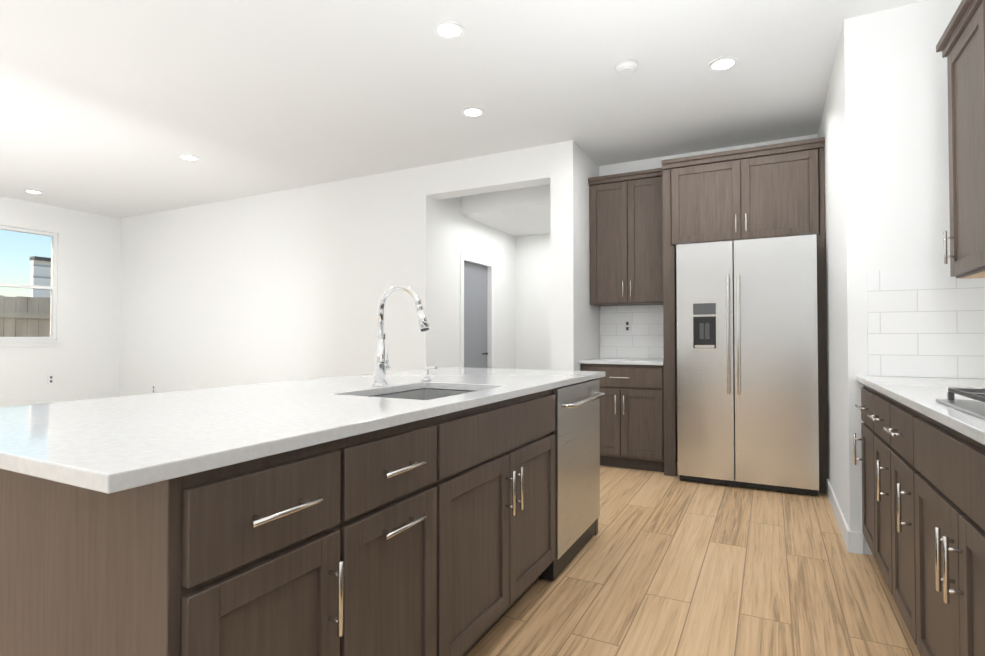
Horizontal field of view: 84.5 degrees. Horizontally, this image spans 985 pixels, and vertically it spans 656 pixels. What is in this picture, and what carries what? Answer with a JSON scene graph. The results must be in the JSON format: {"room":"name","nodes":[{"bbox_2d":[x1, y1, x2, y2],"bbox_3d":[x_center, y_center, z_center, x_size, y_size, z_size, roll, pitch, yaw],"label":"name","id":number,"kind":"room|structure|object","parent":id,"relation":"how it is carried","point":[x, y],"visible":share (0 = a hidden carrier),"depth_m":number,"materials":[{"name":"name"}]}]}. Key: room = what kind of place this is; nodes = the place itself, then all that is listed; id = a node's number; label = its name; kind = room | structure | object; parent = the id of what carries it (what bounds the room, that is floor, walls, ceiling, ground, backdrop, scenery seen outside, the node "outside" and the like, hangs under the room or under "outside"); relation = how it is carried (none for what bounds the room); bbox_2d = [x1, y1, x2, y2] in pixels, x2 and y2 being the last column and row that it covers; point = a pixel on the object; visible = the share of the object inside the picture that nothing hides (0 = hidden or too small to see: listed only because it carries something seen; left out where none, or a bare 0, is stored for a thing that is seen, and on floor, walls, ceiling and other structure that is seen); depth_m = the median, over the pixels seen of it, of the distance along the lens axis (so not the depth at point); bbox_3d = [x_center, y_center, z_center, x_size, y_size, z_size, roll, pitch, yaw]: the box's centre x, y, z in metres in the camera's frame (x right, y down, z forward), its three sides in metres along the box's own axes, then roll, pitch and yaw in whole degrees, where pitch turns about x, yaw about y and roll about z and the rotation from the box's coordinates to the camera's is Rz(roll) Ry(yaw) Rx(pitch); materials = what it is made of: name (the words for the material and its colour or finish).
{"room":"kitchen","nodes":[
{"label":"kitchen","id":0,"kind":"room"},
{"bbox_2d":[0,196,120,406],"bbox_3d":[-7.027,-0.209,4.259,0.120,2.790,7.610,-1,-1,27],"label":"wall","id":1,"kind":"structure","parent":0,"point":[81,362],"depth_m":7.13,"materials":[{"name":"paint"}]},
{"bbox_2d":[0,225,61,346],"bbox_3d":[-5.751,-0.494,6.683,0.125,1.455,0.720,-1,-1,27],"label":"window","id":2,"kind":"structure","parent":1,"relation":"in","point":[50,341],"depth_m":6.83,"materials":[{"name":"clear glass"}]},
{"bbox_2d":[47,374,54,383],"bbox_3d":[-5.605,0.652,6.878,0.006,0.120,0.075,-1,-1,27],"label":"outlet","id":3,"kind":"object","parent":1,"relation":"attached to","point":[50,379],"visible":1,"depth_m":6.88,"materials":[{"name":"white plastic"}]},
{"bbox_2d":[119,144,549,396],"bbox_3d":[-2.376,-0.174,6.262,6.570,2.790,0.200,-1,-1,27],"label":"wall","id":4,"kind":"structure","parent":0,"point":[294,284],"depth_m":6.09,"materials":[{"name":"paint"}]},
{"bbox_2d":[152,385,155,393],"bbox_3d":[-4.521,0.818,7.228,0.075,0.120,0.006,-1,-1,27],"label":"outlet","id":5,"kind":"object","parent":4,"relation":"attached to","point":[153,388],"visible":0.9,"depth_m":7.22,"materials":[{"name":"white plastic"}]},
{"bbox_2d":[384,331,387,342],"bbox_3d":[-1.095,0.088,5.484,0.085,0.120,0.006,-1,-1,27],"label":"light switch","id":6,"kind":"object","parent":4,"relation":"attached to","point":[386,336],"visible":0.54,"depth_m":5.47,"materials":[{"name":"white plastic"}]},
{"bbox_2d":[0,0,927,217],"bbox_3d":[-2.324,-1.675,3.047,9.620,0.100,9.940,-1,-1,27],"label":"ceiling","id":7,"kind":"structure","parent":0,"point":[113,108],"depth_m":3.62,"materials":[{"name":"paint"}]},
{"bbox_2d":[24,190,43,193],"bbox_3d":[-5.284,-1.566,6.238,0.176,0.006,0.176,-1,-1,27],"label":"recessed light","id":8,"kind":"object","parent":7,"relation":"in","point":[33,191],"visible":0.94,"depth_m":6.23,"materials":[{"name":"white plastic"}]},
{"bbox_2d":[178,154,199,160],"bbox_3d":[-2.827,-1.587,5.046,0.176,0.006,0.176,-1,-1,27],"label":"recessed light","id":9,"kind":"object","parent":7,"relation":"in","point":[188,157],"visible":0.98,"depth_m":5.04,"materials":[{"name":"white plastic"}]},
{"bbox_2d":[433,20,464,39],"bbox_3d":[-0.236,-1.623,2.954,0.176,0.006,0.176,-1,-1,27],"label":"recessed light","id":10,"kind":"object","parent":7,"relation":"in","point":[448,29],"visible":1,"depth_m":2.94,"materials":[{"name":"white plastic"}]},
{"bbox_2d":[461,107,484,116],"bbox_3d":[-0.145,-1.605,4.030,0.176,0.006,0.176,-1,-1,27],"label":"recessed light","id":11,"kind":"object","parent":7,"relation":"in","point":[472,112],"visible":1,"depth_m":4.03,"materials":[{"name":"white plastic"}]},
{"bbox_2d":[615,60,637,75],"bbox_3d":[0.828,-1.599,3.341,0.140,0.042,0.140,-1,-1,27],"label":"smoke detector","id":12,"kind":"object","parent":7,"relation":"attached to","point":[626,67],"visible":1,"depth_m":3.30,"materials":[{"name":"white plastic"}]},
{"bbox_2d":[708,56,738,71],"bbox_3d":[1.413,-1.617,3.321,0.176,0.006,0.176,-1,-1,27],"label":"recessed light","id":13,"kind":"object","parent":7,"relation":"in","point":[723,64],"visible":1,"depth_m":3.32,"materials":[{"name":"white plastic"}]},
{"bbox_2d":[437,184,550,369],"bbox_3d":[-1.872,-0.157,7.245,6.570,2.790,2.010,-1,-1,27],"label":"wall","id":14,"kind":"structure","parent":0,"point":[507,232],"depth_m":6.49,"materials":[{"name":"paint"}]},
{"bbox_2d":[460,253,493,367],"bbox_3d":[-0.210,0.208,6.201,0.115,2.025,0.790,-1,-1,27],"label":"door frame","id":15,"kind":"structure","parent":14,"relation":"attached to","point":[473,316],"depth_m":6.22,"materials":[{"name":"white wood"}]},
{"bbox_2d":[550,140,599,370],"bbox_3d":[1.097,-0.185,5.611,0.205,2.790,2.210,-1,-1,27],"label":"wall","id":16,"kind":"structure","parent":0,"point":[575,315],"depth_m":4.66,"materials":[{"name":"paint"}]},
{"bbox_2d":[466,461,919,655],"bbox_3d":[-2.324,1.194,2.997,9.620,0.060,9.940,-1,-1,27],"label":"floor","id":17,"kind":"structure","parent":0,"point":[660,564],"depth_m":2.41,"materials":[{"name":"brown wood"}]},
{"bbox_2d":[0,432,371,655],"bbox_3d":[-0.706,0.691,1.225,0.664,0.884,0.454,-1,-1,27],"label":"base cabinet","id":18,"kind":"object","parent":17,"relation":"on","point":[271,555],"depth_m":1.03,"materials":[{"name":"brown wood"}]},
{"bbox_2d":[372,412,455,655],"bbox_3d":[-0.542,0.697,1.545,0.664,0.884,0.525,-1,-1,27],"label":"base cabinet","id":19,"kind":"object","parent":17,"relation":"on","point":[434,536],"depth_m":1.48,"materials":[{"name":"brown wood"}]},
{"bbox_2d":[0,367,605,493],"bbox_3d":[-0.431,0.250,2.206,1.085,0.029,2.650,-1,-1,27],"label":"countertop","id":20,"kind":"structure","parent":19,"relation":"on","point":[109,445],"depth_m":1.30,"materials":[{"name":"white stone"}]},
{"bbox_2d":[373,284,429,385],"bbox_3d":[-0.359,0.029,2.182,0.264,0.411,0.082,-1,-1,27],"label":"faucet","id":21,"kind":"object","parent":20,"relation":"on","point":[382,366],"visible":1,"depth_m":2.20,"materials":[{"name":"silver metal"}]},
{"bbox_2d":[372,389,473,399],"bbox_3d":[-0.254,0.401,2.051,0.424,0.273,0.604,-1,-1,27],"label":"undermount sink","id":22,"kind":"object","parent":20,"relation":"in","point":[424,394],"visible":0.04,"depth_m":2.35,"materials":[{"name":"silver metal"}]},
{"bbox_2d":[422,366,436,380],"bbox_3d":[-0.291,0.206,2.478,0.072,0.067,0.044,-1,-1,27],"label":"soap dispenser","id":23,"kind":"object","parent":20,"relation":"on","point":[426,375],"visible":1,"depth_m":2.47,"materials":[{"name":"silver metal"}]},
{"bbox_2d":[538,379,605,580],"bbox_3d":[0.186,0.717,2.865,0.696,0.867,0.672,-1,-1,27],"label":"dishwasher","id":24,"kind":"object","parent":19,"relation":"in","point":[576,432],"visible":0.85,"depth_m":2.66,"materials":[{"name":"silver metal"}]},
{"bbox_2d":[581,364,663,471],"bbox_3d":[1.208,0.753,4.807,0.705,0.885,0.664,-1,-1,27],"label":"base cabinet","id":25,"kind":"object","parent":17,"relation":"on","point":[632,419],"visible":0.79,"depth_m":4.51,"materials":[{"name":"brown wood"}]},
{"bbox_2d":[579,358,663,364],"bbox_3d":[1.213,0.296,4.825,0.705,0.029,0.642,-1,-1,27],"label":"countertop","id":26,"kind":"structure","parent":25,"relation":"on","point":[634,361],"depth_m":4.63,"materials":[{"name":"white stone"}]},
{"bbox_2d":[661,137,827,493],"bbox_3d":[2.018,-0.081,4.390,1.127,2.540,0.694,-1,-1,27],"label":"tall cabinet","id":27,"kind":"object","parent":17,"relation":"on","point":[769,191],"visible":0.9,"depth_m":4.12,"materials":[{"name":"brown wood"}]},
{"bbox_2d":[676,233,818,494],"bbox_3d":[2.003,0.257,4.288,0.935,1.836,0.838,-1,-1,27],"label":"refrigerator","id":28,"kind":"object","parent":17,"relation":"on","point":[747,370],"visible":1,"depth_m":3.95,"materials":[{"name":"silver metal"}]},
{"bbox_2d":[826,479,858,553],"bbox_3d":[2.124,1.115,3.321,0.039,0.110,1.179,-1,-1,27],"label":"baseboard","id":29,"kind":"structure","parent":17,"relation":"on","point":[853,541],"depth_m":2.99,"materials":[{"name":"white wood"}]},
{"bbox_2d":[857,384,868,544],"bbox_3d":[2.061,0.712,2.431,0.626,0.884,0.494,-1,-1,27],"label":"base cabinet","id":30,"kind":"object","parent":17,"relation":"on","point":[865,459],"depth_m":2.69,"materials":[{"name":"brown wood"}]},
{"bbox_2d":[856,376,984,444],"bbox_3d":[0.669,0.207,-0.264,0.637,0.029,6.577,-1,-1,27],"label":"countertop","id":31,"kind":"structure","parent":30,"relation":"on","point":[921,395],"depth_m":1.87,"materials":[{"name":"white stone"}]},
{"bbox_2d":[936,388,984,419],"bbox_3d":[1.419,0.195,1.208,0.520,0.045,0.760,-1,-1,27],"label":"cooktop","id":32,"kind":"object","parent":31,"relation":"in","point":[976,407],"visible":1,"depth_m":1.52,"materials":[{"name":"silver metal"}]},
{"bbox_2d":[865,385,884,578],"bbox_3d":[1.891,0.706,2.100,0.626,0.884,0.509,-1,-1,27],"label":"base cabinet","id":33,"kind":"object","parent":17,"relation":"on","point":[872,397],"depth_m":2.40,"materials":[{"name":"brown wood"}]},
{"bbox_2d":[881,393,904,621],"bbox_3d":[1.718,0.700,1.762,0.626,0.884,0.510,-1,-1,27],"label":"base cabinet","id":34,"kind":"object","parent":17,"relation":"on","point":[892,510],"depth_m":2.04,"materials":[{"name":"brown wood"}]},
{"bbox_2d":[818,0,973,554],"bbox_3d":[2.716,-0.224,3.410,1.005,2.790,1.810,-1,-1,27],"label":"wall block","id":35,"kind":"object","parent":17,"relation":"on","point":[883,129],"visible":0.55,"depth_m":2.79,"materials":[{"name":"paint"}]},
{"bbox_2d":[901,403,984,655],"bbox_3d":[1.421,0.690,1.184,0.626,0.884,1.050,-1,-1,27],"label":"base cabinet","id":36,"kind":"object","parent":17,"relation":"on","point":[923,504],"depth_m":1.44,"materials":[{"name":"brown wood"}]},
{"bbox_2d":[599,134,817,358],"bbox_3d":[2.337,-0.201,4.689,2.845,2.790,0.120,-1,-1,27],"label":"wall","id":37,"kind":"structure","parent":0,"point":[633,166],"depth_m":5.06,"materials":[{"name":"paint"}]},
{"bbox_2d":[588,168,662,305],"bbox_3d":[1.272,-0.797,4.959,0.705,1.160,0.384,-1,-1,27],"label":"upper cabinet","id":38,"kind":"object","parent":37,"relation":"attached to","point":[626,239],"visible":0.92,"depth_m":4.83,"materials":[{"name":"brown wood"}]},
{"bbox_2d":[600,305,663,358],"bbox_3d":[1.358,0.036,5.112,0.705,0.498,0.009,-1,-1,27],"label":"backsplash","id":39,"kind":"structure","parent":37,"relation":"attached to","point":[644,338],"depth_m":5.12,"materials":[{"name":"tile"}]},
{"bbox_2d":[623,320,630,331],"bbox_3d":[1.280,-0.018,5.144,0.075,0.120,0.006,-1,-1,27],"label":"outlet","id":40,"kind":"object","parent":39,"relation":"attached to","point":[626,325],"visible":1,"depth_m":5.14,"materials":[{"name":"white plastic"}]},
{"bbox_3d":[1.100,-0.291,-0.480,0.330,2.790,6.590,-1,-1,27],"label":"wall","id":41,"kind":"structure","parent":0,"visible":0},
{"bbox_2d":[867,267,984,378],"bbox_3d":[0.691,-0.078,-0.270,0.587,0.539,6.578,-1,-1,27],"label":"backsplash","id":42,"kind":"structure","parent":41,"relation":"attached to","point":[925,322],"depth_m":2.67,"materials":[{"name":"tile"}]},
{"bbox_2d":[940,0,984,278],"bbox_3d":[2.005,-0.720,2.034,0.341,1.006,0.524,-1,-1,27],"label":"upper cabinet","id":43,"kind":"object","parent":41,"relation":"attached to","point":[960,45],"depth_m":2.21,"materials":[{"name":"brown wood"}]},
{"bbox_2d":[972,0,984,271],"bbox_3d":[1.810,-0.727,1.653,0.341,1.006,0.588,-1,-1,27],"label":"upper cabinet","id":44,"kind":"object","parent":41,"relation":"attached to","point":[978,6],"depth_m":2.02,"materials":[{"name":"brown wood"}]},
{"label":"outside","id":45,"kind":"structure","parent":0,"visible":0},
{"bbox_3d":[-16.894,1.708,19.845,31.670,0.100,60.000,-1,-1,27],"label":"ground","id":46,"kind":"structure","parent":45,"visible":0},
{"bbox_2d":[0,295,50,336],"bbox_3d":[-7.010,0.488,8.062,0.070,1.930,20.015,-1,-1,27],"label":"fence","id":47,"kind":"object","parent":46,"relation":"on","point":[10,322],"depth_m":8.11,"materials":[{"name":"brown wood"}]},
{"bbox_2d":[30,256,50,297],"bbox_3d":[-8.139,0.005,19.099,0.240,3.280,13.390,-1,-1,27],"label":"neighbouring house","id":48,"kind":"structure","parent":46,"relation":"on","point":[41,277],"depth_m":13.30,"materials":[{"name":"white"}]}
]}

